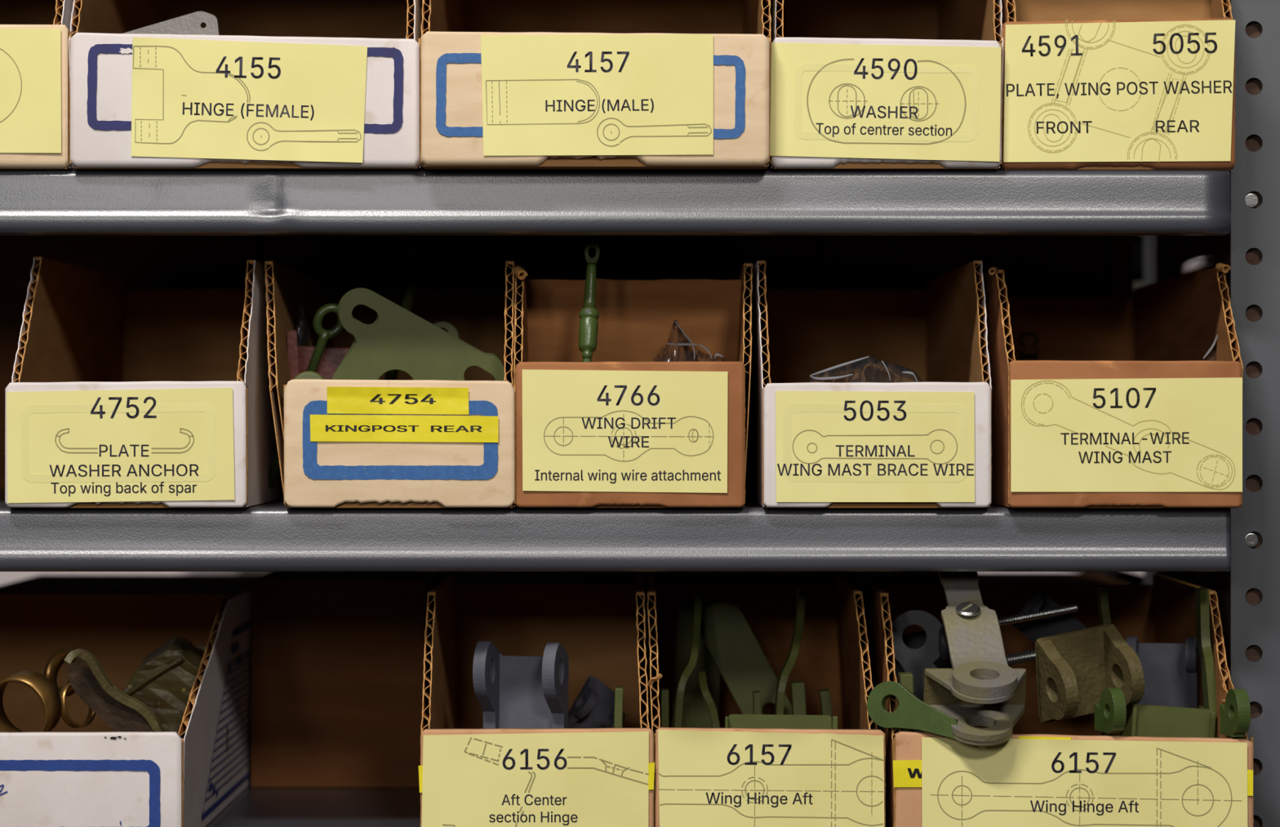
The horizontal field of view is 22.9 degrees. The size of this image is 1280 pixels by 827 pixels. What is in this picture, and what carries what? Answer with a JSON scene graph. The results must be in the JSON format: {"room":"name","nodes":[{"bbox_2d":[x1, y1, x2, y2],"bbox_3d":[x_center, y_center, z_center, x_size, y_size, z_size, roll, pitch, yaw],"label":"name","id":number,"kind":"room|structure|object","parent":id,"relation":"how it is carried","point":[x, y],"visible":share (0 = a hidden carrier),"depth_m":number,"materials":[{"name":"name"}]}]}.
{"room":"parts storeroom","nodes":[
{"label":"parts storeroom","id":0,"kind":"room"},
{"bbox_2d":[238,280,1143,574],"bbox_3d":[0.000,-0.200,4.395,6.000,2.900,0.050,0,0,0],"label":"wall","id":1,"kind":"structure","parent":0,"point":[1137,284],"depth_m":4.37,"materials":[{"name":"concrete"}]},
{"bbox_2d":[1156,0,1262,826],"bbox_3d":[0.281,0.035,1.525,0.031,0.570,0.210,0,0,0],"label":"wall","id":2,"kind":"structure","parent":0,"point":[1172,251],"depth_m":1.44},
{"bbox_3d":[0.000,1.275,0.870,6.000,0.050,7.000,0,0,0],"label":"floor","id":3,"kind":"structure","parent":0,"visible":0},
{"bbox_2d":[0,571,238,585],"bbox_3d":[-0.782,0.665,3.070,0.735,1.170,0.400,0,0,0],"label":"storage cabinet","id":4,"kind":"object","parent":3,"relation":"on","point":[6,577],"visible":0.02,"depth_m":2.87,"materials":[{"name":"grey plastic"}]},
{"bbox_2d":[0,0,1279,826],"bbox_3d":[-0.151,0.206,1.703,1.085,2.144,0.654,0,0,0],"label":"shelving unit","id":5,"kind":"object","parent":3,"relation":"on","point":[1115,543],"visible":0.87,"depth_m":1.38,"materials":[{"name":"grey paint"}]},
{"bbox_2d":[0,0,76,169],"bbox_3d":[-0.304,-0.166,1.516,0.112,0.120,0.287,0,0,0],"label":"bin","id":6,"kind":"object","parent":5,"relation":"on","point":[35,87],"visible":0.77,"depth_m":1.37,"materials":[{"name":"yellow paper"}]},
{"bbox_2d":[0,586,250,826],"bbox_3d":[-0.289,0.138,1.498,0.187,0.101,0.266,0,0,0],"label":"bin","id":7,"kind":"object","parent":5,"relation":"on","point":[94,775],"visible":0.91,"depth_m":1.49,"materials":[{"name":"white cardboard"}]},
{"bbox_2d":[0,671,62,732],"bbox_3d":[-0.272,0.130,1.397,0.030,0.032,0.019,0,0,16],"label":"ring","id":8,"kind":"object","parent":7,"relation":"in","point":[48,694],"visible":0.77,"depth_m":1.39,"materials":[{"name":"gold metal"}]},
{"bbox_2d":[44,649,75,697],"bbox_3d":[-0.262,0.118,1.442,0.020,0.021,0.013,0,0,36],"label":"ring","id":9,"kind":"object","parent":7,"relation":"in","point":[56,660],"visible":0.45,"depth_m":1.45,"materials":[{"name":"gold metal"}]},
{"bbox_2d":[58,681,95,728],"bbox_3d":[-0.253,0.131,1.421,0.008,0.022,0.021,0,0,32],"label":"ring","id":10,"kind":"object","parent":7,"relation":"in","point":[64,715],"visible":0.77,"depth_m":1.42,"materials":[{"name":"gold metal"}]},
{"bbox_2d":[64,648,164,731],"bbox_3d":[-0.231,0.130,1.400,0.047,0.052,0.021,0,0,-9],"label":"metal bracket","id":11,"kind":"object","parent":7,"relation":"in","point":[88,679],"visible":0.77,"depth_m":1.40,"materials":[{"name":"green metal"}]},
{"bbox_2d":[122,635,204,733],"bbox_3d":[-0.221,0.131,1.470,0.037,0.053,0.042,0,0,0],"label":"plastic bag","id":12,"kind":"object","parent":7,"relation":"in","point":[164,680],"visible":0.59,"depth_m":1.46,"materials":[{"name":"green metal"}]},
{"bbox_2d":[196,644,227,751],"bbox_3d":[-0.208,0.136,1.512,0.022,0.050,0.005,0,0,0],"label":"cardboard box","id":13,"kind":"object","parent":7,"relation":"in","point":[202,647],"visible":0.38,"depth_m":1.51,"materials":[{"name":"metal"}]},
{"bbox_2d":[202,621,250,819],"bbox_3d":[-0.197,0.144,1.525,0.001,0.079,0.200,0,0,0],"label":"print","id":14,"kind":"object","parent":7,"relation":"attached to","point":[226,659],"depth_m":1.51},
{"bbox_2d":[0,574,262,593],"bbox_3d":[-0.287,0.142,1.780,0.140,0.093,0.200,0,0,0],"label":"carton","id":15,"kind":"object","parent":5,"relation":"on","point":[41,584],"visible":0.18,"depth_m":1.78,"materials":[{"name":"cardboard"}]},
{"bbox_2d":[0,235,263,490],"bbox_3d":[-0.280,-0.031,1.780,0.154,0.144,0.200,0,0,0],"label":"panel","id":16,"kind":"object","parent":5,"relation":"on","point":[145,262],"visible":0.21,"depth_m":1.68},
{"bbox_2d":[4,257,284,507],"bbox_3d":[-0.223,-0.015,1.512,0.105,0.111,0.286,0,0,0],"label":"bin","id":17,"kind":"object","parent":5,"relation":"on","point":[117,396],"visible":0.97,"depth_m":1.37,"materials":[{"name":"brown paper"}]},
{"bbox_2d":[20,403,216,483],"bbox_3d":[-0.226,0.013,1.369,0.085,0.035,0.001,0,0,0],"label":"print","id":18,"kind":"object","parent":17,"relation":"attached to","point":[60,442],"depth_m":1.37,"materials":[{"name":"paper"}]},
{"bbox_2d":[68,0,425,169],"bbox_3d":[-0.172,-0.166,1.511,0.155,0.119,0.287,0,0,0],"label":"bin","id":19,"kind":"object","parent":5,"relation":"on","point":[282,84],"visible":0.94,"depth_m":1.37,"materials":[{"name":"yellow paper"}]},
{"bbox_2d":[123,11,219,35],"bbox_3d":[-0.214,-0.148,1.417,0.054,0.064,0.010,0,0,0],"label":"plate","id":20,"kind":"object","parent":19,"relation":"in","point":[189,24],"visible":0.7,"depth_m":1.42,"materials":[{"name":"silver metal"}]},
{"bbox_2d":[250,571,443,787],"bbox_3d":[-0.152,0.136,1.692,0.088,0.105,0.200,0,0,0],"label":"panel","id":21,"kind":"object","parent":5,"relation":"on","point":[337,657],"visible":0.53,"depth_m":1.59,"materials":[{"name":"brown cardboard"}]},
{"bbox_2d":[265,261,517,507],"bbox_3d":[-0.111,-0.014,1.511,0.115,0.110,0.288,0,0,0],"label":"bin","id":22,"kind":"object","parent":5,"relation":"on","point":[404,442],"visible":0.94,"depth_m":1.37,"materials":[{"name":"beige cardboard"}]},
{"bbox_2d":[295,300,313,346],"bbox_3d":[-0.156,-0.019,1.470,0.011,0.068,0.015,0,0,0],"label":"plastic bag","id":23,"kind":"object","parent":22,"relation":"in","point":[309,342],"visible":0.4,"depth_m":1.47,"materials":[{"name":"clear plastic"}]},
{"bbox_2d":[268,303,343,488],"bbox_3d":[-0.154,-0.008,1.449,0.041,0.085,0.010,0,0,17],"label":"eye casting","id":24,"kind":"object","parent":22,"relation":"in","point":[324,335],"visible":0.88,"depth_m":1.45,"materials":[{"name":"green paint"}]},
{"bbox_2d":[293,370,324,379],"bbox_3d":[-0.145,-0.011,1.388,0.016,0.016,0.007,0,0,0],"label":"boss","id":25,"kind":"object","parent":22,"relation":"in","point":[305,375],"visible":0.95,"depth_m":1.39,"materials":[{"name":"green paint"}]},
{"bbox_2d":[287,329,350,379],"bbox_3d":[-0.142,-0.001,1.447,0.042,0.076,0.030,0,0,0],"label":"channel","id":26,"kind":"object","parent":22,"relation":"in","point":[299,357],"visible":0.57,"depth_m":1.46,"materials":[{"name":"red metal"}]},
{"bbox_2d":[384,246,432,379],"bbox_3d":[-0.117,-0.032,1.541,0.031,0.098,0.007,0,0,9],"label":"rod","id":27,"kind":"object","parent":22,"relation":"in","point":[412,280],"visible":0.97,"depth_m":1.54,"materials":[{"name":"green paint"}]},
{"bbox_2d":[332,288,504,380],"bbox_3d":[-0.101,-0.010,1.423,0.081,0.094,0.006,0,0,0],"label":"plate","id":28,"kind":"object","parent":22,"relation":"in","point":[398,339],"visible":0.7,"depth_m":1.42,"materials":[{"name":"green paint"}]},
{"bbox_2d":[433,321,459,338],"bbox_3d":[-0.092,-0.005,1.472,0.016,0.075,0.004,0,0,0],"label":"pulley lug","id":29,"kind":"object","parent":22,"relation":"in","point":[451,328],"visible":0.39,"depth_m":1.47,"materials":[{"name":"green paint"}]},
{"bbox_2d":[418,574,654,826],"bbox_3d":[-0.045,0.137,1.472,0.102,0.112,0.206,0,0,0],"label":"bin","id":30,"kind":"object","parent":5,"relation":"on","point":[470,775],"visible":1,"depth_m":1.37,"materials":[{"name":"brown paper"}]},
{"bbox_2d":[472,640,568,728],"bbox_3d":[-0.053,0.142,1.414,0.038,0.080,0.025,0,0,15],"label":"grey clevis","id":31,"kind":"object","parent":30,"relation":"in","point":[511,691],"visible":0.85,"depth_m":1.42,"materials":[{"name":"grey metal"}]},
{"bbox_2d":[568,675,625,728],"bbox_3d":[-0.020,0.139,1.462,0.034,0.036,0.016,0,0,-24],"label":"dark clevis","id":32,"kind":"object","parent":30,"relation":"in","point":[593,707],"visible":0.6,"depth_m":1.46,"materials":[{"name":"grey metal"}]},
{"bbox_2d":[613,686,623,728],"bbox_3d":[-0.009,0.152,1.420,0.004,0.058,0.012,0,0,0],"label":"strap","id":33,"kind":"object","parent":30,"relation":"in","point":[619,691],"visible":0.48,"depth_m":1.41,"materials":[{"name":"green paint"}]},
{"bbox_2d":[436,571,714,762],"bbox_3d":[-0.036,0.138,1.780,0.151,0.102,0.200,0,0,0],"label":"carton","id":34,"kind":"object","parent":5,"relation":"on","point":[461,577],"visible":0.17,"depth_m":1.68,"materials":[{"name":"brown cardboard"}]},
{"bbox_2d":[420,0,771,169],"bbox_3d":[-0.019,-0.165,1.502,0.153,0.117,0.286,0,0,0],"label":"bin","id":35,"kind":"object","parent":5,"relation":"on","point":[505,84],"visible":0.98,"depth_m":1.36,"materials":[{"name":"yellow paper"}]},
{"bbox_2d":[513,263,752,507],"bbox_3d":[-0.003,-0.013,1.513,0.108,0.109,0.286,0,0,0],"label":"bin","id":36,"kind":"object","parent":5,"relation":"on","point":[621,428],"visible":1,"depth_m":1.37,"materials":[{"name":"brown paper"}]},
{"bbox_2d":[578,240,599,362],"bbox_3d":[-0.024,-0.022,1.399,0.009,0.112,0.031,0,0,9],"label":"turnbuckle","id":37,"kind":"object","parent":36,"relation":"in","point":[588,315],"visible":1,"depth_m":1.40,"materials":[{"name":"green paint"}]},
{"bbox_2d":[652,320,724,361],"bbox_3d":[0.022,-0.011,1.429,0.033,0.064,0.035,0,0,0],"label":"plastic bag","id":38,"kind":"object","parent":36,"relation":"in","point":[692,353],"visible":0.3,"depth_m":1.43,"materials":[{"name":"grey"}]},
{"bbox_2d":[646,573,885,826],"bbox_3d":[0.055,0.137,1.473,0.104,0.113,0.207,0,0,0],"label":"bin","id":39,"kind":"object","parent":5,"relation":"on","point":[722,776],"depth_m":1.37,"materials":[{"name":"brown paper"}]},
{"bbox_2d":[661,688,668,727],"bbox_3d":[0.011,0.154,1.440,0.004,0.058,0.010,0,0,0],"label":"strap","id":40,"kind":"object","parent":39,"relation":"in","point":[664,692],"visible":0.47,"depth_m":1.44,"materials":[{"name":"green paint"}]},
{"bbox_2d":[673,595,702,727],"bbox_3d":[0.024,0.135,1.469,0.013,0.100,0.046,0,0,21],"label":"strap","id":41,"kind":"object","parent":39,"relation":"in","point":[689,667],"visible":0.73,"depth_m":1.46,"materials":[{"name":"green paint"}]},
{"bbox_2d":[672,595,720,728],"bbox_3d":[0.028,0.128,1.526,0.026,0.082,0.003,0,0,0],"label":"strap","id":42,"kind":"object","parent":39,"relation":"in","point":[695,712],"visible":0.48,"depth_m":1.52,"materials":[{"name":"green paint"}]},
{"bbox_2d":[697,670,719,728],"bbox_3d":[0.033,0.153,1.469,0.013,0.066,0.033,0,0,0],"label":"strap","id":43,"kind":"object","parent":39,"relation":"in","point":[705,692],"visible":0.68,"depth_m":1.45,"materials":[{"name":"green paint"}]},
{"bbox_2d":[700,602,791,715],"bbox_3d":[0.056,0.130,1.496,0.055,0.081,0.003,0,0,0],"label":"strap","id":44,"kind":"object","parent":39,"relation":"in","point":[726,633],"visible":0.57,"depth_m":1.50,"materials":[{"name":"green paint"}]},
{"bbox_2d":[752,690,761,714],"bbox_3d":[0.054,0.156,1.450,0.004,0.057,0.010,0,0,0],"label":"strap","id":45,"kind":"object","parent":39,"relation":"in","point":[757,700],"visible":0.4,"depth_m":1.45,"materials":[{"name":"green paint"}]},
{"bbox_2d":[774,586,805,715],"bbox_3d":[0.071,0.133,1.464,0.011,0.103,0.046,0,0,23],"label":"strap","id":46,"kind":"object","parent":39,"relation":"in","point":[785,671],"visible":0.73,"depth_m":1.46,"materials":[{"name":"green paint"}]},
{"bbox_2d":[790,680,806,715],"bbox_3d":[0.073,0.155,1.460,0.008,0.062,0.012,0,0,0],"label":"strap","id":47,"kind":"object","parent":39,"relation":"in","point":[797,687],"visible":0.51,"depth_m":1.45,"materials":[{"name":"green paint"}]},
{"bbox_2d":[818,688,832,728],"bbox_3d":[0.087,0.158,1.470,0.008,0.059,0.012,0,0,0],"label":"strap","id":48,"kind":"object","parent":39,"relation":"in","point":[824,694],"visible":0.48,"depth_m":1.46,"materials":[{"name":"green paint"}]},
{"bbox_2d":[745,260,991,507],"bbox_3d":[0.103,-0.014,1.512,0.101,0.110,0.286,0,0,0],"label":"bin","id":49,"kind":"object","parent":5,"relation":"on","point":[926,443],"visible":0.98,"depth_m":1.37,"materials":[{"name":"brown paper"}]},
{"bbox_2d":[809,355,921,382],"bbox_3d":[0.101,0.003,1.411,0.053,0.057,0.047,0,0,0],"label":"plastic bag","id":50,"kind":"object","parent":49,"relation":"in","point":[855,371],"visible":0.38,"depth_m":1.41,"materials":[{"name":"grey"}]},
{"bbox_2d":[782,403,968,482],"bbox_3d":[0.102,0.013,1.369,0.080,0.034,0.001,0,0,0],"label":"print","id":51,"kind":"object","parent":49,"relation":"attached to","point":[822,442],"depth_m":1.37,"materials":[{"name":"paper"}]},
{"bbox_2d":[766,0,1003,169],"bbox_3d":[0.109,-0.166,1.514,0.105,0.119,0.287,0,0,0],"label":"bin","id":52,"kind":"object","parent":5,"relation":"on","point":[855,84],"visible":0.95,"depth_m":1.37,"materials":[{"name":"yellow paper"}]},
{"bbox_2d":[793,62,979,142],"bbox_3d":[0.107,-0.135,1.371,0.081,0.034,0.001,0,0,0],"label":"print","id":53,"kind":"object","parent":52,"relation":"attached to","point":[833,102],"depth_m":1.37,"materials":[{"name":"paper"}]},
{"bbox_2d":[977,573,1131,584],"bbox_3d":[0.225,0.141,1.780,0.097,0.094,0.200,0,0,0],"label":"carton","id":54,"kind":"object","parent":5,"relation":"on","point":[984,578],"visible":0.13,"depth_m":1.82,"materials":[{"name":"cardboard"}]},
{"bbox_2d":[857,571,1253,826],"bbox_3d":[0.186,0.131,1.455,0.158,0.123,0.232,0,0,0],"label":"bin","id":55,"kind":"object","parent":5,"relation":"on","point":[1064,772],"depth_m":1.37,"materials":[{"name":"brown cardboard"}]},
{"bbox_2d":[897,671,914,731],"bbox_3d":[0.117,0.146,1.390,0.006,0.063,0.012,0,0,0],"label":"strap","id":56,"kind":"object","parent":55,"relation":"in","point":[906,679],"visible":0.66,"depth_m":1.38,"materials":[{"name":"green paint"}]},
{"bbox_2d":[866,681,958,738],"bbox_3d":[0.120,0.129,1.369,0.045,0.025,0.009,0,0,25],"label":"hinge plate","id":57,"kind":"object","parent":55,"relation":"in","point":[912,713],"visible":1,"depth_m":1.37,"materials":[{"name":"paint"}]},
{"bbox_2d":[894,630,952,706],"bbox_3d":[0.135,0.121,1.487,0.042,0.045,0.004,0,0,0],"label":"plate","id":58,"kind":"object","parent":55,"relation":"in","point":[915,640],"visible":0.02,"depth_m":1.49,"materials":[{"name":"brown metal"}]},
{"bbox_2d":[941,604,1079,639],"bbox_3d":[0.170,0.095,1.442,0.068,0.015,0.008,0,0,-19],"label":"bolt","id":59,"kind":"object","parent":55,"relation":"in","point":[1068,609],"visible":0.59,"depth_m":1.45,"materials":[{"name":"silver metal"}]},
{"bbox_2d":[1005,648,1035,666],"bbox_3d":[0.188,0.108,1.427,0.060,0.018,0.011,0,0,-5],"label":"bolt","id":60,"kind":"object","parent":55,"relation":"in","point":[1022,657],"visible":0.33,"depth_m":1.42,"materials":[{"name":"silver metal"}]},
{"bbox_2d":[1035,624,1144,723],"bbox_3d":[0.198,0.116,1.402,0.044,0.044,0.032,0,0,-19],"label":"bracket","id":61,"kind":"object","parent":55,"relation":"in","point":[1073,668],"visible":0.89,"depth_m":1.40,"materials":[{"name":"brown metal"}]},
{"bbox_2d":[1096,587,1113,735],"bbox_3d":[0.213,0.118,1.453,0.005,0.074,0.018,0,0,0],"label":"strap","id":62,"kind":"object","parent":55,"relation":"in","point":[1102,593],"visible":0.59,"depth_m":1.45,"materials":[{"name":"green paint"}]},
{"bbox_2d":[1094,687,1126,733],"bbox_3d":[0.204,0.128,1.371,0.006,0.020,0.023,0,0,-14],"label":"clevis","id":63,"kind":"object","parent":55,"relation":"in","point":[1110,713],"visible":1,"depth_m":1.36,"materials":[{"name":"paint"}]},
{"bbox_2d":[1120,703,1216,737],"bbox_3d":[0.235,0.156,1.414,0.040,0.054,0.032,0,0,0],"label":"bracket","id":64,"kind":"object","parent":55,"relation":"in","point":[1142,720],"visible":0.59,"depth_m":1.40,"materials":[{"name":"green metal"}]},
{"bbox_2d":[1194,586,1216,737],"bbox_3d":[0.254,0.129,1.416,0.009,0.101,0.026,0,0,0],"label":"strap","id":65,"kind":"object","parent":55,"relation":"in","point":[1202,593],"visible":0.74,"depth_m":1.41,"materials":[{"name":"green paint"}]},
{"bbox_2d":[1219,688,1250,737],"bbox_3d":[0.258,0.129,1.371,0.006,0.021,0.023,0,0,-10],"label":"clevis","id":66,"kind":"object","parent":55,"relation":"in","point":[1235,713],"visible":1,"depth_m":1.36,"materials":[{"name":"paint"}]},
{"bbox_2d":[982,262,1243,507],"bbox_3d":[0.210,-0.013,1.510,0.108,0.108,0.286,0,0,0],"label":"bin","id":67,"kind":"object","parent":5,"relation":"on","point":[1097,402],"visible":0.94,"depth_m":1.37,"materials":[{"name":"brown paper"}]},
{"bbox_2d":[1179,255,1214,274],"bbox_3d":[0.260,-0.069,1.470,0.018,0.009,0.014,0,0,0],"label":"roll","id":68,"kind":"object","parent":67,"relation":"in","point":[1202,262],"visible":0.98,"depth_m":1.47,"materials":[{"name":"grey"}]},
{"bbox_2d":[1203,333,1217,360],"bbox_3d":[0.256,-0.008,1.415,0.013,0.069,0.011,0,0,0],"label":"plastic bag","id":69,"kind":"object","parent":67,"relation":"in","point":[1211,356],"visible":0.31,"depth_m":1.42,"materials":[{"name":"grey"}]},
{"bbox_2d":[997,0,1235,169],"bbox_3d":[0.209,-0.167,1.520,0.103,0.120,0.286,0,0,0],"label":"bin","id":70,"kind":"object","parent":5,"relation":"on","point":[1087,84],"visible":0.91,"depth_m":1.38,"materials":[{"name":"yellow paper"}]},
{"bbox_2d":[977,571,1143,575],"bbox_3d":[0.750,0.665,3.070,0.900,1.170,0.400,0,0,0],"label":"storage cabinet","id":71,"kind":"object","parent":3,"relation":"on","point":[1137,572],"visible":0.02,"depth_m":2.87,"materials":[{"name":"grey metal"}]},
{"bbox_2d":[1143,235,1156,584],"bbox_3d":[0.530,0.250,1.721,0.440,2.000,0.458,0,0,0],"label":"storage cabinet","id":72,"kind":"object","parent":3,"relation":"on","point":[1149,242],"visible":0.02,"depth_m":1.92,"materials":[{"name":"grey metal"}]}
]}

